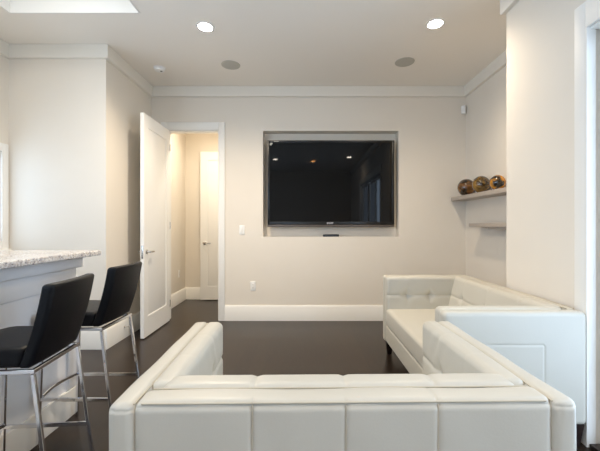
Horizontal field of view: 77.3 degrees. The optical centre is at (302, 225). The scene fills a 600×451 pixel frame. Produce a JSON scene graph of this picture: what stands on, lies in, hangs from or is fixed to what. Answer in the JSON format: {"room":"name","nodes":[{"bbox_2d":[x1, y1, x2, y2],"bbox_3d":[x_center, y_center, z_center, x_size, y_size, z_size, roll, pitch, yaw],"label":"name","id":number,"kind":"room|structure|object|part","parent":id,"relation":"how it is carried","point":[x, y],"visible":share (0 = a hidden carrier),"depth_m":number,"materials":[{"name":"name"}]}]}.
{"room":"living room","nodes":[
{"label":"living room","id":0,"kind":"room"},
{"bbox_2d":[0,55,8,240],"bbox_3d":[-2.990,-0.280,0.515,0.120,3.020,6.431,0,0,0],"label":"wall","id":1,"kind":"structure","parent":0,"point":[4,62],"depth_m":3.67,"materials":[{"name":"paint"}]},
{"bbox_2d":[0,143,10,249],"bbox_3d":[-2.945,-0.275,2.860,0.110,1.050,1.720,0,0,0],"label":"window","id":2,"kind":"structure","parent":1,"relation":"in","point":[4,148],"depth_m":3.66,"materials":[{"name":"white paint"}]},
{"bbox_2d":[9,59,111,327],"bbox_3d":[-2.505,-0.280,3.791,1.090,3.020,0.120,0,0,0],"label":"wall","id":3,"kind":"structure","parent":0,"point":[60,110],"depth_m":3.73,"materials":[{"name":"paint"}]},
{"bbox_2d":[112,65,184,325],"bbox_3d":[-2.020,-0.280,5.051,0.120,3.020,2.399,0,0,0],"label":"wall","id":4,"kind":"structure","parent":0,"point":[129,100],"depth_m":4.31,"materials":[{"name":"paint"}]},
{"bbox_2d":[80,311,139,349],"bbox_3d":[-2.551,1.129,3.518,0.869,0.199,3.015,0,0,30],"label":"baseboard","id":5,"kind":"structure","parent":4,"relation":"attached to","point":[89,340],"depth_m":3.78,"materials":[{"name":"white paint"}]},
{"bbox_2d":[185,134,217,286],"bbox_3d":[-0.890,-0.280,6.310,2.380,3.020,0.120,0,0,0],"label":"wall","id":6,"kind":"structure","parent":0,"point":[195,144],"depth_m":6.25,"materials":[{"name":"paint"}]},
{"bbox_2d":[171,287,199,308],"bbox_3d":[-1.440,1.129,5.647,1.040,0.199,1.205,0,0,0],"label":"baseboard","id":7,"kind":"structure","parent":6,"relation":"attached to","point":[185,293],"depth_m":6.14,"materials":[{"name":"white paint"}]},
{"bbox_2d":[200,152,217,299],"bbox_3d":[-1.311,0.003,6.184,0.752,2.430,0.142,0,0,-2],"label":"door","id":8,"kind":"structure","parent":6,"relation":"in","point":[208,160],"depth_m":6.16,"materials":[{"name":"white paint"}]},
{"bbox_2d":[0,0,505,85],"bbox_3d":[-0.100,-1.840,1.800,6.000,0.100,9.300,0,0,0],"label":"ceiling","id":9,"kind":"structure","parent":0,"point":[273,42],"depth_m":3.61,"materials":[{"name":"white paint"}]},
{"bbox_2d":[0,0,139,13],"bbox_3d":[-1.920,-1.958,1.880,1.160,0.344,2.620,0,0,0],"label":"skylight","id":10,"kind":"object","parent":9,"relation":"attached to","point":[11,6],"depth_m":3.15,"materials":[{"name":"white paint"}]},
{"bbox_2d":[153,65,165,72],"bbox_3d":[-1.630,-1.770,4.262,0.133,0.038,0.140,0,0,0],"label":"smoke detector","id":11,"kind":"object","parent":9,"relation":"attached to","point":[157,68],"visible":1,"depth_m":4.23,"materials":[{"name":"plastic"}]},
{"bbox_2d":[196,21,214,32],"bbox_3d":[-0.880,-1.788,3.380,0.169,0.004,0.196,0,0,0],"label":"recessed light","id":12,"kind":"object","parent":9,"relation":"in","point":[203,26],"visible":1,"depth_m":3.37,"materials":[{"name":"white paint"}]},
{"bbox_2d":[221,60,239,69],"bbox_3d":[-0.805,-1.787,4.180,0.208,0.006,0.236,0,0,0],"label":"ceiling speaker","id":13,"kind":"object","parent":9,"relation":"attached to","point":[228,64],"visible":1,"depth_m":4.16,"materials":[{"name":"beige"}]},
{"bbox_2d":[395,57,414,66],"bbox_3d":[1.113,-1.787,4.105,0.208,0.006,0.236,0,0,0],"label":"ceiling speaker","id":14,"kind":"object","parent":9,"relation":"attached to","point":[406,61],"visible":1,"depth_m":4.11,"materials":[{"name":"beige"}]},
{"bbox_2d":[425,18,445,29],"bbox_3d":[1.175,-1.788,3.330,0.169,0.004,0.196,0,0,0],"label":"recessed light","id":15,"kind":"object","parent":9,"relation":"in","point":[436,23],"visible":1,"depth_m":3.32,"materials":[{"name":"white paint"}]},
{"bbox_2d":[151,97,465,304],"bbox_3d":[0.070,-0.280,4.950,4.300,3.020,0.210,0,0,0],"label":"wall","id":16,"kind":"structure","parent":0,"point":[288,265],"depth_m":4.84,"materials":[{"name":"paint"}]},
{"bbox_2d":[138,113,170,338],"bbox_3d":[-1.732,0.001,4.432,0.142,2.435,0.786,0,0,0],"label":"door","id":17,"kind":"structure","parent":16,"relation":"in","point":[155,146],"depth_m":4.33,"materials":[{"name":"white paint"}]},
{"bbox_2d":[160,122,224,320],"bbox_3d":[-1.421,-0.051,4.905,0.828,2.559,0.164,0,0,0],"label":"trim","id":18,"kind":"structure","parent":16,"relation":"attached to","point":[218,128],"depth_m":4.82,"materials":[{"name":"white paint"}]},
{"bbox_2d":[239,225,244,234],"bbox_3d":[-0.788,0.058,4.840,0.068,0.120,0.010,0,0,0],"label":"light switch","id":19,"kind":"object","parent":16,"relation":"attached to","point":[241,227],"visible":1,"depth_m":4.84,"materials":[{"name":"plastic"}]},
{"bbox_2d":[250,281,255,290],"bbox_3d":[-0.646,0.782,4.840,0.068,0.120,0.009,0,0,0],"label":"wall outlet","id":20,"kind":"object","parent":16,"relation":"attached to","point":[252,283],"visible":1,"depth_m":4.84,"materials":[{"name":"plastic"}]},
{"bbox_2d":[225,305,382,320],"bbox_3d":[0.546,1.129,3.510,3.108,0.199,2.670,0,0,0],"label":"baseboard","id":21,"kind":"structure","parent":16,"relation":"attached to","point":[232,312],"depth_m":4.83,"materials":[{"name":"white paint"}]},
{"bbox_2d":[267,140,393,226],"bbox_3d":[0.363,-0.545,4.938,1.650,1.126,0.132,0,0,0],"label":"television","id":22,"kind":"object","parent":16,"relation":"attached to","point":[311,183],"visible":1,"depth_m":4.88,"materials":[{"name":"black glass"}]},
{"bbox_2d":[323,234,338,236],"bbox_3d":[0.362,0.129,4.875,0.210,0.031,0.048,0,0,-9],"label":"remote control","id":23,"kind":"object","parent":16,"relation":"on","point":[324,235],"visible":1,"depth_m":4.85,"materials":[{"name":"black plastic"}]},
{"bbox_2d":[461,105,465,113],"bbox_3d":[2.065,-1.484,4.810,0.052,0.102,0.061,0,0,43],"label":"sensor","id":24,"kind":"object","parent":16,"relation":"attached to","point":[463,108],"visible":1,"depth_m":4.79,"materials":[{"name":"plastic"}]},
{"bbox_2d":[30,299,593,450],"bbox_3d":[-0.100,1.260,1.800,6.000,0.060,9.300,0,0,0],"label":"floor","id":25,"kind":"structure","parent":0,"point":[256,348],"depth_m":3.60,"materials":[{"name":"brown wood"}]},
{"bbox_2d":[0,258,82,450],"bbox_3d":[-1.780,0.714,0.945,0.640,1.031,3.090,0,0,0],"label":"kitchen island","id":26,"kind":"object","parent":25,"relation":"on","point":[20,287],"depth_m":2.06,"materials":[{"name":"white paint"}]},
{"bbox_3d":[-1.499,0.662,0.940,0.012,0.775,3.080,0,0,0],"label":"panel frame","id":27,"kind":"part","parent":26,"relation":"part of","materials":[{"name":"white paint"}]},
{"bbox_2d":[0,250,100,269],"bbox_3d":[-1.897,0.180,0.940,1.105,0.033,3.120,0,0,0],"label":"countertop","id":28,"kind":"structure","parent":26,"relation":"on","point":[8,258],"depth_m":2.08,"materials":[{"name":"stone"}]},
{"bbox_2d":[0,273,94,450],"bbox_3d":[-1.204,0.730,1.623,0.460,0.999,0.370,0,0,-5],"label":"bar stool","id":29,"kind":"object","parent":25,"relation":"on","point":[62,307],"visible":1,"depth_m":1.56,"materials":[{"name":"black leather"}]},
{"bbox_3d":[-1.419,0.904,1.778,0.040,0.648,0.018,0,0,17],"label":"leg","id":30,"kind":"part","parent":29,"relation":"part of","materials":[{"name":"silver metal"}]},
{"bbox_3d":[-1.269,0.516,1.617,0.330,0.084,0.354,0,0,-5],"label":"seat","id":31,"kind":"part","parent":29,"relation":"part of","materials":[{"name":"black leather"}]},
{"bbox_3d":[-1.013,0.904,1.465,0.100,0.649,0.015,0,0,0],"label":"leg","id":32,"kind":"part","parent":29,"relation":"part of","materials":[{"name":"silver metal"}]},
{"bbox_3d":[-1.237,0.570,1.620,0.351,0.016,0.356,0,0,-5],"label":"seat frame","id":33,"kind":"part","parent":29,"relation":"part of","materials":[{"name":"silver metal"}]},
{"bbox_3d":[-1.230,0.955,1.795,0.372,0.018,0.012,0,0,-5],"label":"rail","id":34,"kind":"part","parent":29,"relation":"part of","materials":[{"name":"silver metal"}]},
{"bbox_3d":[-1.048,0.394,1.637,0.144,0.328,0.360,0,0,-5],"label":"backrest","id":35,"kind":"part","parent":29,"relation":"part of","materials":[{"name":"black leather"}]},
{"bbox_3d":[-1.044,0.904,1.812,0.100,0.649,0.015,0,0,-11],"label":"leg","id":36,"kind":"part","parent":29,"relation":"part of","materials":[{"name":"silver metal"}]},
{"bbox_2d":[36,262,141,449],"bbox_3d":[-1.243,0.730,2.232,0.460,0.999,0.370,0,0,0],"label":"bar stool","id":37,"kind":"object","parent":25,"relation":"on","point":[121,282],"visible":0.79,"depth_m":2.12,"materials":[{"name":"black leather"}]},
{"bbox_3d":[-1.443,0.904,2.058,0.040,0.648,0.018,0,0,-22],"label":"leg","id":38,"kind":"part","parent":37,"relation":"part of","materials":[{"name":"silver metal"}]},
{"bbox_3d":[-1.253,0.955,2.058,0.372,0.018,0.012,0,0,0],"label":"rail","id":39,"kind":"part","parent":37,"relation":"part of","materials":[{"name":"silver metal"}]},
{"bbox_3d":[-1.443,0.904,2.406,0.040,0.648,0.018,0,0,22],"label":"leg","id":40,"kind":"part","parent":37,"relation":"part of","materials":[{"name":"silver metal"}]},
{"bbox_3d":[-1.308,0.516,2.232,0.330,0.084,0.354,0,0,0],"label":"seat","id":41,"kind":"part","parent":37,"relation":"part of","materials":[{"name":"black leather"}]},
{"bbox_3d":[-1.276,0.570,2.232,0.351,0.016,0.356,0,0,0],"label":"seat frame","id":42,"kind":"part","parent":37,"relation":"part of","materials":[{"name":"silver metal"}]},
{"bbox_3d":[-1.067,0.904,2.058,0.100,0.649,0.015,0,0,6],"label":"leg","id":43,"kind":"part","parent":37,"relation":"part of","materials":[{"name":"silver metal"}]},
{"bbox_3d":[-1.253,0.955,2.406,0.372,0.018,0.012,0,0,0],"label":"rail","id":44,"kind":"part","parent":37,"relation":"part of","materials":[{"name":"silver metal"}]},
{"bbox_3d":[-1.085,0.394,2.232,0.144,0.328,0.360,0,0,0],"label":"backrest","id":45,"kind":"part","parent":37,"relation":"part of","materials":[{"name":"black leather"}]},
{"bbox_3d":[-1.067,0.904,2.406,0.100,0.649,0.015,0,0,-6],"label":"leg","id":46,"kind":"part","parent":37,"relation":"part of","materials":[{"name":"silver metal"}]},
{"bbox_2d":[109,321,575,450],"bbox_3d":[0.107,0.850,1.443,1.280,0.761,0.874,0,0,-1],"label":"sofa","id":47,"kind":"object","parent":25,"relation":"on","point":[468,396],"visible":1,"depth_m":1.02,"materials":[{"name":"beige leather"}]},
{"bbox_3d":[-0.495,0.789,1.432,0.076,0.626,0.874,0,0,-1],"label":"arm","id":48,"kind":"part","parent":47,"relation":"part of","materials":[{"name":"beige leather"}]},
{"bbox_2d":[152,322,222,389],"bbox_3d":[-0.425,0.650,1.493,0.094,0.360,0.746,0,0,-1],"label":"cushion","id":49,"kind":"object","parent":47,"relation":"on","point":[201,353],"depth_m":1.43,"materials":[{"name":"beige leather"}]},
{"bbox_2d":[164,373,513,387],"bbox_3d":[0.112,0.649,1.171,1.079,0.361,0.145,0,0,-1],"label":"cushion","id":50,"kind":"object","parent":47,"relation":"on","point":[171,380],"depth_m":1.13,"materials":[{"name":"beige leather"}]},
{"bbox_3d":[0.114,0.786,1.059,1.144,0.631,0.101,0,0,-1],"label":"backrest","id":51,"kind":"part","parent":47,"relation":"part of","materials":[{"name":"beige leather"}]},
{"bbox_2d":[423,321,523,384],"bbox_3d":[0.637,0.650,1.512,0.094,0.360,0.746,0,0,-1],"label":"cushion","id":52,"kind":"object","parent":47,"relation":"on","point":[445,350],"depth_m":1.49,"materials":[{"name":"beige leather"}]},
{"bbox_3d":[0.709,0.789,1.454,0.076,0.626,0.874,0,0,-1],"label":"arm","id":53,"kind":"part","parent":47,"relation":"part of","materials":[{"name":"beige leather"}]},
{"bbox_2d":[383,275,585,446],"bbox_3d":[1.169,0.850,2.850,0.794,0.761,1.580,0,0,0],"label":"sofa","id":54,"kind":"object","parent":25,"relation":"on","point":[546,339],"visible":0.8,"depth_m":2.08,"materials":[{"name":"beige leather"}]},
{"bbox_3d":[0.827,1.164,3.598,0.067,0.132,0.067,0,0,0],"label":"leg","id":55,"kind":"part","parent":54,"relation":"part of","materials":[{"name":"brown wood"}]},
{"bbox_3d":[1.147,1.022,2.850,0.727,0.153,1.408,0,0,0],"label":"rail","id":56,"kind":"part","parent":54,"relation":"part of","materials":[{"name":"beige leather"}]},
{"bbox_2d":[385,309,434,367],"bbox_3d":[1.128,0.854,2.850,0.708,0.177,1.394,0,0,0],"label":"seat cushion","id":57,"kind":"object","parent":54,"relation":"on","point":[405,325],"depth_m":3.01,"materials":[{"name":"beige leather"}]},
{"bbox_2d":[385,275,455,310],"bbox_3d":[1.134,0.650,3.515,0.716,0.360,0.108,0,0,0],"label":"cushion","id":58,"kind":"object","parent":54,"relation":"on","point":[402,292],"depth_m":3.47,"materials":[{"name":"beige leather"}]},
{"bbox_3d":[1.169,0.789,3.598,0.794,0.626,0.085,0,0,0],"label":"arm","id":59,"kind":"part","parent":54,"relation":"part of","materials":[{"name":"beige leather"}]},
{"bbox_2d":[435,306,560,321],"bbox_3d":[1.134,0.650,2.185,0.716,0.360,0.108,0,0,0],"label":"armrest","id":60,"kind":"object","parent":54,"relation":"on","point":[439,309],"depth_m":2.15,"materials":[{"name":"beige leather"}]},
{"bbox_2d":[448,276,561,309],"bbox_3d":[1.426,0.649,2.850,0.196,0.361,1.350,0,0,0],"label":"cushion","id":61,"kind":"object","parent":54,"relation":"on","point":[462,290],"depth_m":2.90,"materials":[{"name":"beige leather"}]},
{"bbox_3d":[1.169,0.789,2.103,0.794,0.626,0.085,0,0,0],"label":"arm","id":62,"kind":"part","parent":54,"relation":"part of","materials":[{"name":"beige leather"}]},
{"bbox_3d":[1.538,0.786,2.850,0.051,0.631,1.426,0,0,0],"label":"backrest","id":63,"kind":"part","parent":54,"relation":"part of","materials":[{"name":"beige leather"}]},
{"bbox_3d":[1.522,1.164,2.102,0.067,0.132,0.067,0,0,0],"label":"leg","id":64,"kind":"part","parent":54,"relation":"part of","materials":[{"name":"brown wood"}]},
{"bbox_2d":[466,66,505,286],"bbox_3d":[2.160,-0.280,3.828,0.120,3.020,2.035,0,0,0],"label":"wall","id":65,"kind":"structure","parent":0,"point":[486,105],"depth_m":4.29,"materials":[{"name":"paint"}]},
{"bbox_2d":[451,187,505,200],"bbox_3d":[2.006,-0.339,3.888,0.188,0.047,1.914,0,0,0],"label":"wall shelf","id":66,"kind":"object","parent":65,"relation":"attached to","point":[501,191],"visible":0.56,"depth_m":4.07,"materials":[{"name":"paint"}]},
{"bbox_2d":[457,179,473,194],"bbox_3d":[2.003,-0.467,4.600,0.204,0.208,0.210,0,0,0],"label":"decorative ball","id":67,"kind":"object","parent":66,"relation":"on","point":[464,187],"visible":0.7,"depth_m":4.53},
{"bbox_2d":[472,176,489,191],"bbox_3d":[1.995,-0.459,4.200,0.188,0.192,0.194,0,0,0],"label":"decorative ball","id":68,"kind":"object","parent":66,"relation":"on","point":[480,183],"visible":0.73,"depth_m":4.13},
{"bbox_2d":[489,175,505,188],"bbox_3d":[1.998,-0.441,3.850,0.153,0.157,0.158,0,0,0],"label":"decorative ball","id":69,"kind":"object","parent":66,"relation":"on","point":[497,181],"visible":0.79,"depth_m":3.79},
{"bbox_2d":[469,223,505,229],"bbox_3d":[2.022,0.007,3.666,0.154,0.066,1.469,0,0,0],"label":"wall shelf","id":70,"kind":"object","parent":65,"relation":"attached to","point":[502,226],"visible":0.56,"depth_m":3.89,"materials":[{"name":"paint"}]},
{"bbox_2d":[506,0,599,443],"bbox_3d":[1.845,-0.280,0.115,0.510,3.020,5.630,0,0,0],"label":"wall","id":71,"kind":"structure","parent":0,"point":[539,33],"depth_m":2.46,"materials":[{"name":"paint"}]},
{"bbox_2d":[0,0,518,96],"bbox_3d":[-0.415,-1.722,1.073,5.030,0.134,7.545,0,0,0],"label":"trim","id":72,"kind":"structure","parent":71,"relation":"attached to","point":[10,51],"depth_m":4.81,"materials":[{"name":"white paint"}]},
{"bbox_2d":[574,0,599,446],"bbox_3d":[1.641,-0.011,0.735,0.138,2.479,2.880,0,0,0],"label":"trim","id":73,"kind":"structure","parent":71,"relation":"attached to","point":[587,13],"depth_m":2.08,"materials":[{"name":"white paint"}]},
{"bbox_2d":[589,444,599,450],"bbox_3d":[1.653,1.219,0.735,0.135,0.022,2.686,0,0,0],"label":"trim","id":74,"kind":"structure","parent":71,"relation":"attached to","point":[596,447],"depth_m":2.05,"materials":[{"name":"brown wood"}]}
]}

